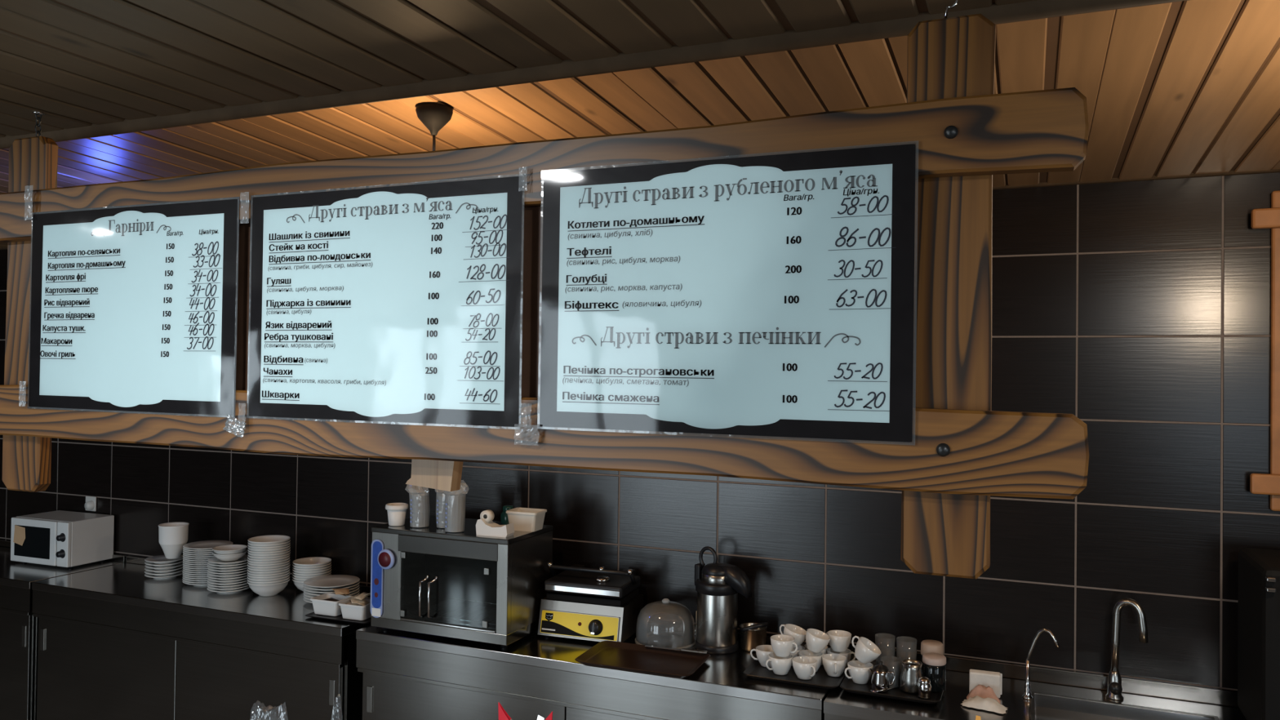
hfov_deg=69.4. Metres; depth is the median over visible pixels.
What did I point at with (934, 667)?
jar
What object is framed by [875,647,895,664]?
glass tumbler
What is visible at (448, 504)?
clear cup
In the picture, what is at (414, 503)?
clear cup
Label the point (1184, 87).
ceiling
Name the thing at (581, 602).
grill
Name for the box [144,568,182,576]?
plate
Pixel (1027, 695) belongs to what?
tap
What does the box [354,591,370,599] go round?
sachet
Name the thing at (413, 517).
clear cup
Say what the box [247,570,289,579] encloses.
bowl
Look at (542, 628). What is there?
print
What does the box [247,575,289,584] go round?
bowl
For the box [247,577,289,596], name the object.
bowl
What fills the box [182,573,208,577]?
plate
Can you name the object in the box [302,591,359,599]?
plate
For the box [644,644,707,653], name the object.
table knife
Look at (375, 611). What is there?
print
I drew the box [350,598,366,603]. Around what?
sachet
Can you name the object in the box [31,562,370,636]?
countertop
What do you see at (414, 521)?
clear cup
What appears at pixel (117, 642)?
worktable
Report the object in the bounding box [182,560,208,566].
plate
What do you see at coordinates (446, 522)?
print
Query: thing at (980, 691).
napkin
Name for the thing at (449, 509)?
clear cup
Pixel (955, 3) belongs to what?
hook
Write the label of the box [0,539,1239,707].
trim
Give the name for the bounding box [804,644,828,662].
coffee cup
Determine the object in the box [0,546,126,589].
countertop
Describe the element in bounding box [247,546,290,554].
bowl
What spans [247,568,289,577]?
bowl
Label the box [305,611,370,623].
serving tray
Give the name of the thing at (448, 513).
clear cup
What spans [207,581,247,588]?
plate
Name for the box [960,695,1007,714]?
paper napkin
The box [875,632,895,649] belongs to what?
glass tumbler
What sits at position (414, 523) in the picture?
clear cup
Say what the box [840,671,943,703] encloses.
serving tray
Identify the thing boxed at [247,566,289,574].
bowl
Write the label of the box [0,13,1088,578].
wooden frame
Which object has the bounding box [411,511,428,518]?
clear cup
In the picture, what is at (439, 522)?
clear cup
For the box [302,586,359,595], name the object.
plate
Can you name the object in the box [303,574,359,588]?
plate
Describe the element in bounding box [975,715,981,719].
folded napkin
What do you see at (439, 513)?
clear cup
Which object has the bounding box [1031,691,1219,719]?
basin
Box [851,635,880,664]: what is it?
coffee cup
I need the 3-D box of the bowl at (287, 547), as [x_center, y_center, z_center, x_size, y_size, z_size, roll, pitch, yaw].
[-1.793,0.933,4.466,0.192,0.070,0.192,0,-1,23]
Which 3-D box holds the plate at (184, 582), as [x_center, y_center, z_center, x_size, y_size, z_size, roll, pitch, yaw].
[-2.191,1.121,4.684,0.232,0.020,0.232,0,-1,23]
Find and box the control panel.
[370,539,394,617]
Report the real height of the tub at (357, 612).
0.066 m
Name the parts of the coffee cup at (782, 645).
handle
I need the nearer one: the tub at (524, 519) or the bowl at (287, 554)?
the tub at (524, 519)
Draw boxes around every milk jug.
[870,661,895,692]
[899,659,923,693]
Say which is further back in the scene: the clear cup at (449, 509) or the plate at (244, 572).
the plate at (244, 572)
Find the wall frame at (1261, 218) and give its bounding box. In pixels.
[1249,190,1279,511]
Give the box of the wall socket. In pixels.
[84,495,96,511]
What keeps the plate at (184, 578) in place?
on the plate at (183, 580)
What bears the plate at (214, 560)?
on the plate at (246, 562)
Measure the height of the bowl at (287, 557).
0.070 m
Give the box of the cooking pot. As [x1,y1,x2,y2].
[739,622,768,652]
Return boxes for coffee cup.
[750,644,773,666]
[765,652,793,675]
[770,634,797,657]
[779,623,806,648]
[790,644,804,666]
[791,656,817,679]
[798,649,824,671]
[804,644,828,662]
[805,628,830,653]
[822,653,847,676]
[826,630,851,652]
[826,647,855,668]
[844,660,873,684]
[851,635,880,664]
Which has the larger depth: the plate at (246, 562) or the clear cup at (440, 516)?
the plate at (246, 562)
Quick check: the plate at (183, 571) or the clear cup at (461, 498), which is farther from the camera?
the plate at (183, 571)
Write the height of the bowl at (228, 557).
0.040 m
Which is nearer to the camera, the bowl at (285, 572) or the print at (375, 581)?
the print at (375, 581)
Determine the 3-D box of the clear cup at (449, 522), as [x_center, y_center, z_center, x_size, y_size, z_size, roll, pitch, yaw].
[-0.758,0.665,3.782,0.075,0.020,0.075,0,-1,23]
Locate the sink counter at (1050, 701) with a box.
[823,657,1246,719]
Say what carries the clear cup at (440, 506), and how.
on the cup stack at (440, 503)
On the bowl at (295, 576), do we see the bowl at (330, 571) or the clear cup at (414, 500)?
the bowl at (330, 571)
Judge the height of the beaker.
0.173 m
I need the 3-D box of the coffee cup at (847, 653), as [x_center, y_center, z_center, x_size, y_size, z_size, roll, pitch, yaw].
[0.744,1.114,3.442,0.094,0.063,0.089,0,-1,35]
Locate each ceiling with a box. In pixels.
[0,0,1035,137]
[0,0,1279,248]
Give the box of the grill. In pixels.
[537,561,643,642]
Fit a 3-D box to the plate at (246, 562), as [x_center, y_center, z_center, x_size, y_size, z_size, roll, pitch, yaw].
[-2.010,0.997,4.534,0.206,0.020,0.206,0,-1,23]
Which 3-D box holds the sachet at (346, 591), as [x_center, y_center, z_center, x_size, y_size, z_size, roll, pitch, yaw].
[-1.334,1.036,4.138,0.063,0.022,0.037,1,-1,-26]
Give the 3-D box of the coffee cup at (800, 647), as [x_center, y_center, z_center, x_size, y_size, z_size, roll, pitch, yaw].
[0.574,1.112,3.478,0.089,0.063,0.094,1,-1,-37]
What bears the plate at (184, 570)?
on the plate at (183, 571)
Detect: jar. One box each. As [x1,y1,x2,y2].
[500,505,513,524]
[920,640,943,669]
[922,653,946,692]
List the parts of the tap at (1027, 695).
spout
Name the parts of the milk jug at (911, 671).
spout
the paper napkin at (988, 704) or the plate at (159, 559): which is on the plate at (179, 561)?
the plate at (159, 559)
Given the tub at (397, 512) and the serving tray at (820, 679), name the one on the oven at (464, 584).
the tub at (397, 512)
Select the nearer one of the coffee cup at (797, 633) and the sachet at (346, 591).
the coffee cup at (797, 633)
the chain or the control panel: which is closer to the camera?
the chain
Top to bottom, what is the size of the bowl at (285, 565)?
0.070 m
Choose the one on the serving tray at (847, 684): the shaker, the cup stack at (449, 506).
the shaker
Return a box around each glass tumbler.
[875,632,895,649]
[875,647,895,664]
[880,655,900,688]
[896,635,916,651]
[896,647,916,678]
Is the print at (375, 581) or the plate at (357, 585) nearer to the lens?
the print at (375, 581)
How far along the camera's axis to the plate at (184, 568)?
4.61 m
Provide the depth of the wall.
3.38 m
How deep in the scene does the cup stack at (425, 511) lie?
3.87 m
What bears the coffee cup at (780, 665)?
on the serving tray at (820, 679)
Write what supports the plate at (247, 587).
on the worktable at (117, 642)
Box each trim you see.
[0,0,1188,149]
[0,168,1279,249]
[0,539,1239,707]
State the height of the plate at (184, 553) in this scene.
0.020 m
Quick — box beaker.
[158,521,189,559]
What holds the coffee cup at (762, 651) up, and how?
on the serving tray at (820, 679)
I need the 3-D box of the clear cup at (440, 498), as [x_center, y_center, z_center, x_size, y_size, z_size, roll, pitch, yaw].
[-0.813,0.578,3.877,0.075,0.020,0.075,0,-1,23]
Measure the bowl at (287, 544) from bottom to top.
0.070 m
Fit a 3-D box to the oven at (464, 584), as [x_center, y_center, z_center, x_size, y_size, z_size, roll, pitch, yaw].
[-0.757,0.922,3.903,0.664,0.435,0.398,0,-1,23]
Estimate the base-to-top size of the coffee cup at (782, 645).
0.063 m
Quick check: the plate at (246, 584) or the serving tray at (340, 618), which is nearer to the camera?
the serving tray at (340, 618)
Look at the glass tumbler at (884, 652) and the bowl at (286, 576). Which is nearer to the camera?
the glass tumbler at (884, 652)
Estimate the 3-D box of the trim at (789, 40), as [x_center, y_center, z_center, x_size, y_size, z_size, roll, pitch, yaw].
[-2.537,-0.573,2.732,13.200,0.057,0.028,0,-1,23]
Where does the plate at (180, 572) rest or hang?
on the worktable at (117, 642)
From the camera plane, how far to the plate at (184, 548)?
4.59 m
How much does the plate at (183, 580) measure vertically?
0.020 m
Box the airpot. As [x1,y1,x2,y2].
[694,546,751,654]
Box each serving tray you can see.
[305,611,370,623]
[574,640,710,678]
[743,659,848,688]
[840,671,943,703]
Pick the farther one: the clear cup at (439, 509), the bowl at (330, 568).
the bowl at (330, 568)
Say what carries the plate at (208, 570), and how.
on the plate at (244, 572)
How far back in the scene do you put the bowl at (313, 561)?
4.60 m
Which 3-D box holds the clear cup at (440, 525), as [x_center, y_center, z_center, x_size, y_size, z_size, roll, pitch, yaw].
[-0.814,0.691,3.875,0.075,0.020,0.075,0,-1,23]
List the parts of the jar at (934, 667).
lid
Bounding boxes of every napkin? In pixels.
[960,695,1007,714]
[966,684,1000,703]
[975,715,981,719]
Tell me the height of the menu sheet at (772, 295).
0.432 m
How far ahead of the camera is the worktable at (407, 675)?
3.58 m
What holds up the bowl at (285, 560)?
on the bowl at (288, 561)
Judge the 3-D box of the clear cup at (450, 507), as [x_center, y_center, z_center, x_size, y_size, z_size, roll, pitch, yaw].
[-0.757,0.603,3.783,0.075,0.020,0.075,0,-1,23]
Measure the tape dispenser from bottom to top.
0.098 m
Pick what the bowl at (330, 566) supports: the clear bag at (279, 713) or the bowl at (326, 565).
the bowl at (326, 565)
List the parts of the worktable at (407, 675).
handle, door, door rail, door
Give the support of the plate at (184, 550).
on the plate at (184, 553)
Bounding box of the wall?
[0,172,1279,690]
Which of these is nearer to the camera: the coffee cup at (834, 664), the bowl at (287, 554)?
the coffee cup at (834, 664)
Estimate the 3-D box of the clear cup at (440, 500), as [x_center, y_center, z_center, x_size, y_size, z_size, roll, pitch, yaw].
[-0.813,0.591,3.877,0.075,0.020,0.075,0,-1,23]
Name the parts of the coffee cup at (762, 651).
handle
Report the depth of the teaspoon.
3.16 m
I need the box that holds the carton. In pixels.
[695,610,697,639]
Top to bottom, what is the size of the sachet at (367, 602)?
0.016 m
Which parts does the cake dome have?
knob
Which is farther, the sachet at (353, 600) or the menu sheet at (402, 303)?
the sachet at (353, 600)
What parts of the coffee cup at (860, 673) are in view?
handle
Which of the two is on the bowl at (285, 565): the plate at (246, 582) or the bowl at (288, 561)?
the bowl at (288, 561)
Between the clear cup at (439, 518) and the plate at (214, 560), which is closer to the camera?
the clear cup at (439, 518)
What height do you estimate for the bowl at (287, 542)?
0.070 m
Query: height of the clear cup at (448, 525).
0.020 m
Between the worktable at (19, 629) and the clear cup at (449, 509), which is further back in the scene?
the worktable at (19, 629)
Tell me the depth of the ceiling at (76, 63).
1.60 m
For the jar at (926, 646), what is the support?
on the serving tray at (847, 684)
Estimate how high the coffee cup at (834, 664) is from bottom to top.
0.063 m
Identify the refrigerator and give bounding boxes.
[1237,547,1279,719]
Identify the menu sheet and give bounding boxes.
[27,196,239,417]
[246,173,524,429]
[537,140,918,444]
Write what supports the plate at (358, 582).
on the plate at (357, 585)
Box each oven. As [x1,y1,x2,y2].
[10,510,114,568]
[370,515,552,647]
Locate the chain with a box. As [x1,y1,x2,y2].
[32,111,44,136]
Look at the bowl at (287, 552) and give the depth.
4.39 m
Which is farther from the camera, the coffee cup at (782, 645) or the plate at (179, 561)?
the plate at (179, 561)
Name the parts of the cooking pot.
handle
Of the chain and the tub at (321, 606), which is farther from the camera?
the tub at (321, 606)
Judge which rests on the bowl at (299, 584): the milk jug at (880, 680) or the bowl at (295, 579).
the bowl at (295, 579)
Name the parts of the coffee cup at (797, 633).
handle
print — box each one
[371,608,380,617]
[373,577,378,585]
[444,502,447,527]
[542,627,555,631]
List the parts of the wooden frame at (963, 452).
post, tape strip, backing panel, rail, rail, post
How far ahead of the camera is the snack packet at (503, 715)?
1.66 m
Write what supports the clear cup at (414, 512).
on the cup stack at (425, 511)
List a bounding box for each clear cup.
[410,493,428,500]
[410,506,429,512]
[410,508,428,515]
[410,515,428,521]
[410,517,428,524]
[411,497,428,503]
[411,500,428,506]
[411,502,428,509]
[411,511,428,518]
[411,520,428,527]
[436,506,454,513]
[436,510,454,515]
[436,515,454,522]
[436,519,454,524]
[437,494,455,501]
[437,497,455,504]
[437,501,454,506]
[437,503,454,510]
[437,513,454,519]
[437,523,453,528]
[445,494,464,501]
[445,497,464,504]
[445,501,464,507]
[445,510,464,516]
[445,513,464,519]
[445,519,463,526]
[445,522,464,528]
[445,525,463,532]
[446,503,464,511]
[446,506,463,513]
[446,515,463,523]
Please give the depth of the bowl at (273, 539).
4.52 m
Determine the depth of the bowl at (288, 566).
4.39 m
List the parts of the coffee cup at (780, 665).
handle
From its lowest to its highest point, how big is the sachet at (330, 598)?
0.010 m
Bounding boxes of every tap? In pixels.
[1022,627,1059,700]
[1105,598,1148,700]
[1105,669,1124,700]
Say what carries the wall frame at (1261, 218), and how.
attached to the wall
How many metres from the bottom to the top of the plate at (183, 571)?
0.020 m
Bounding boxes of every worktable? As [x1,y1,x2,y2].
[0,546,126,719]
[31,562,370,719]
[355,625,831,719]
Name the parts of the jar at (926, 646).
lid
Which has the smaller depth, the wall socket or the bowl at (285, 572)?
the bowl at (285, 572)
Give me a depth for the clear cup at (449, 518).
3.76 m
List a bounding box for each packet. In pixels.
[497,702,552,719]
[968,669,1002,697]
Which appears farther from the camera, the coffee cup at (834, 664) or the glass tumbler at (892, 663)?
the coffee cup at (834, 664)
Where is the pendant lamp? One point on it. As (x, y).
(434, 116)
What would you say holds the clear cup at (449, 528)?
on the cup stack at (449, 506)
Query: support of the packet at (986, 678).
on the sink counter at (1050, 701)
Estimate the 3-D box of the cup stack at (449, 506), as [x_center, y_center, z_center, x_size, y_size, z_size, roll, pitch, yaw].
[-0.756,0.595,3.781,0.100,0.211,0.102,0,-1,23]
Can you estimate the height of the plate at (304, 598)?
0.020 m
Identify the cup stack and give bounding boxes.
[404,484,430,527]
[435,488,457,528]
[443,480,468,532]
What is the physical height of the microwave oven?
0.255 m
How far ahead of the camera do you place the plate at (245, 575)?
4.48 m
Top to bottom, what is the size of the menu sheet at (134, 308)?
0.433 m
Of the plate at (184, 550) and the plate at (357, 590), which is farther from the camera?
the plate at (184, 550)
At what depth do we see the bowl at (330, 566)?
4.47 m
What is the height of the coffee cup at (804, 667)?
0.063 m
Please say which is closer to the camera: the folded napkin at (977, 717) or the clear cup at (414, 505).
the folded napkin at (977, 717)
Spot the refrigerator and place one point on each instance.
(1259, 569)
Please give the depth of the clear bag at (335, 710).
1.81 m
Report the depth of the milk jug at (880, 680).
3.18 m
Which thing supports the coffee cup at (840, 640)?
on the coffee cup at (847, 653)
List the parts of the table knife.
blade, handle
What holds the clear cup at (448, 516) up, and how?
on the cup stack at (449, 506)
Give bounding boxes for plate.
[144,555,183,564]
[144,559,182,567]
[144,562,182,569]
[144,565,182,573]
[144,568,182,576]
[144,571,182,579]
[182,540,233,550]
[182,547,213,552]
[182,549,212,554]
[182,551,213,556]
[182,553,214,558]
[182,555,208,560]
[182,557,208,562]
[182,559,207,564]
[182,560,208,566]
[182,563,208,568]
[182,564,208,570]
[182,566,208,572]
[182,568,207,574]
[182,570,208,576]
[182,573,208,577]
[182,574,207,580]
[182,576,207,582]
[182,578,208,584]
[182,581,208,586]
[207,554,248,564]
[207,560,247,567]
[207,563,248,570]
[207,565,247,573]
[207,568,248,575]
[207,571,247,577]
[207,573,247,580]
[207,576,247,582]
[207,578,247,586]
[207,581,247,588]
[207,583,248,591]
[207,586,249,593]
[302,581,359,591]
[302,583,359,593]
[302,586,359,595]
[302,589,359,597]
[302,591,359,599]
[302,594,359,603]
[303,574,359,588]
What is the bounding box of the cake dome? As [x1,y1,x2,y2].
[635,598,695,648]
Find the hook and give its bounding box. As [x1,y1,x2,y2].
[944,0,958,17]
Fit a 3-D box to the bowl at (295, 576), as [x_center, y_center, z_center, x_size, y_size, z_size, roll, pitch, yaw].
[-1.612,1.079,4.538,0.182,0.068,0.182,0,-1,23]
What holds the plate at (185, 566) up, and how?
on the plate at (184, 568)
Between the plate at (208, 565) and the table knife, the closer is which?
the table knife
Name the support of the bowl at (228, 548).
on the bowl at (228, 557)
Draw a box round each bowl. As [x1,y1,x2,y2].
[212,544,247,555]
[212,549,247,561]
[247,542,290,549]
[247,544,290,551]
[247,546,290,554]
[247,554,289,562]
[247,556,289,564]
[247,559,290,567]
[247,561,289,569]
[247,564,290,572]
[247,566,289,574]
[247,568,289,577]
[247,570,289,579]
[247,573,289,582]
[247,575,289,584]
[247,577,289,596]
[248,534,290,544]
[248,539,290,546]
[248,549,290,556]
[248,551,290,559]
[292,556,331,566]
[292,561,331,568]
[292,564,331,571]
[292,566,331,573]
[292,568,331,576]
[292,571,331,578]
[292,573,331,581]
[292,577,303,591]
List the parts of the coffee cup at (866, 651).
handle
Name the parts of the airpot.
ring handle, lid, spout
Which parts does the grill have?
panel, lid, plate, knob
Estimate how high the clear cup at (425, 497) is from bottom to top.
0.020 m
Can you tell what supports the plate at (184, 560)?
on the plate at (184, 562)
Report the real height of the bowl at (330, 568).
0.068 m
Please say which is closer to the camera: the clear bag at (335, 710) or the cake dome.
the clear bag at (335, 710)
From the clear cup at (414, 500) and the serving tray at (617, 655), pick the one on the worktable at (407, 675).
the serving tray at (617, 655)
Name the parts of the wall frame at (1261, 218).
rail, rail, post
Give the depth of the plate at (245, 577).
4.48 m
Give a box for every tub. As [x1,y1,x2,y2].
[310,592,353,616]
[338,598,370,620]
[385,502,408,526]
[506,507,546,531]
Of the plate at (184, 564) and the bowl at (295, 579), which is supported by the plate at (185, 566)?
the plate at (184, 564)
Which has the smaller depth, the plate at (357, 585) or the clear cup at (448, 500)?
the clear cup at (448, 500)
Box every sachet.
[324,597,339,601]
[334,587,350,594]
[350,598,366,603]
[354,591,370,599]
[356,600,368,605]
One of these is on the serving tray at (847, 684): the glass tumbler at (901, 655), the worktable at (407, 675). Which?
the glass tumbler at (901, 655)
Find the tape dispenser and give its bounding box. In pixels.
[475,509,514,537]
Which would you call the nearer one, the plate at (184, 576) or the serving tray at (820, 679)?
the serving tray at (820, 679)
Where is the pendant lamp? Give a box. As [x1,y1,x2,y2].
[415,102,453,151]
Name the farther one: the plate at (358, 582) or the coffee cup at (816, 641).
the plate at (358, 582)
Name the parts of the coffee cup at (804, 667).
handle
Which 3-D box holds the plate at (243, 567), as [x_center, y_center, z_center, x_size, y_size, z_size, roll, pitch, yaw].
[-2.010,1.022,4.534,0.206,0.020,0.206,0,-1,23]
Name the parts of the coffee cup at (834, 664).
handle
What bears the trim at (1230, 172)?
attached to the wall
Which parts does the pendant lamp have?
cord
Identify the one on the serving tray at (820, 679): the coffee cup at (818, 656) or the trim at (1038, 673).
the coffee cup at (818, 656)
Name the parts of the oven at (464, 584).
glass rail, panel, door handle, door handle, header panel, panel, panel, corner post, panel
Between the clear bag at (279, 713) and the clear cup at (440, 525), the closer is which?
the clear bag at (279, 713)
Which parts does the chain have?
ceiling plate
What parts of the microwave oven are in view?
door, knob, knob, control panel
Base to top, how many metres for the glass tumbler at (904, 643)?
0.100 m
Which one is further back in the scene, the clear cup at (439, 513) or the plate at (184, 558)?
the plate at (184, 558)
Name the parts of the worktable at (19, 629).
door rail, door, handle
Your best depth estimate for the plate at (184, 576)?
4.60 m
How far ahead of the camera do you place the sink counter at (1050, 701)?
3.11 m
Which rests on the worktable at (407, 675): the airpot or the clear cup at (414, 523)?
the airpot
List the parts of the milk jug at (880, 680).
lid, handle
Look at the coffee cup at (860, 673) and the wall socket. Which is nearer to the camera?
the coffee cup at (860, 673)
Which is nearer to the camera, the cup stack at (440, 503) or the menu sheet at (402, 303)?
the menu sheet at (402, 303)
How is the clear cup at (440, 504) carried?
on the cup stack at (440, 503)
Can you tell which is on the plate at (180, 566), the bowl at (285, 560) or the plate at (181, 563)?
the plate at (181, 563)
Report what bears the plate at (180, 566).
on the plate at (181, 569)
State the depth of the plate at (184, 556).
4.61 m
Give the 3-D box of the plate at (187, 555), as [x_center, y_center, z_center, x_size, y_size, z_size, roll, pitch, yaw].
[-2.190,0.984,4.686,0.232,0.020,0.232,0,-1,23]
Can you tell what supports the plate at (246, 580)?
on the plate at (246, 582)
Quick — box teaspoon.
[871,685,898,693]
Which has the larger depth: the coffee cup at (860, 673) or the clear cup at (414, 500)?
the clear cup at (414, 500)
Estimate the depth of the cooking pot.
3.63 m
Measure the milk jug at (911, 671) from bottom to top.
0.100 m
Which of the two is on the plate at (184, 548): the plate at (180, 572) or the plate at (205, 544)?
the plate at (205, 544)
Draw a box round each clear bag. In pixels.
[249,700,288,719]
[330,693,342,719]
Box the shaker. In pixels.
[917,676,931,698]
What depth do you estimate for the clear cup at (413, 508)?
3.86 m
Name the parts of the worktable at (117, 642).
handle, door, door rail, door, handle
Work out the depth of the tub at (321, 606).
4.08 m

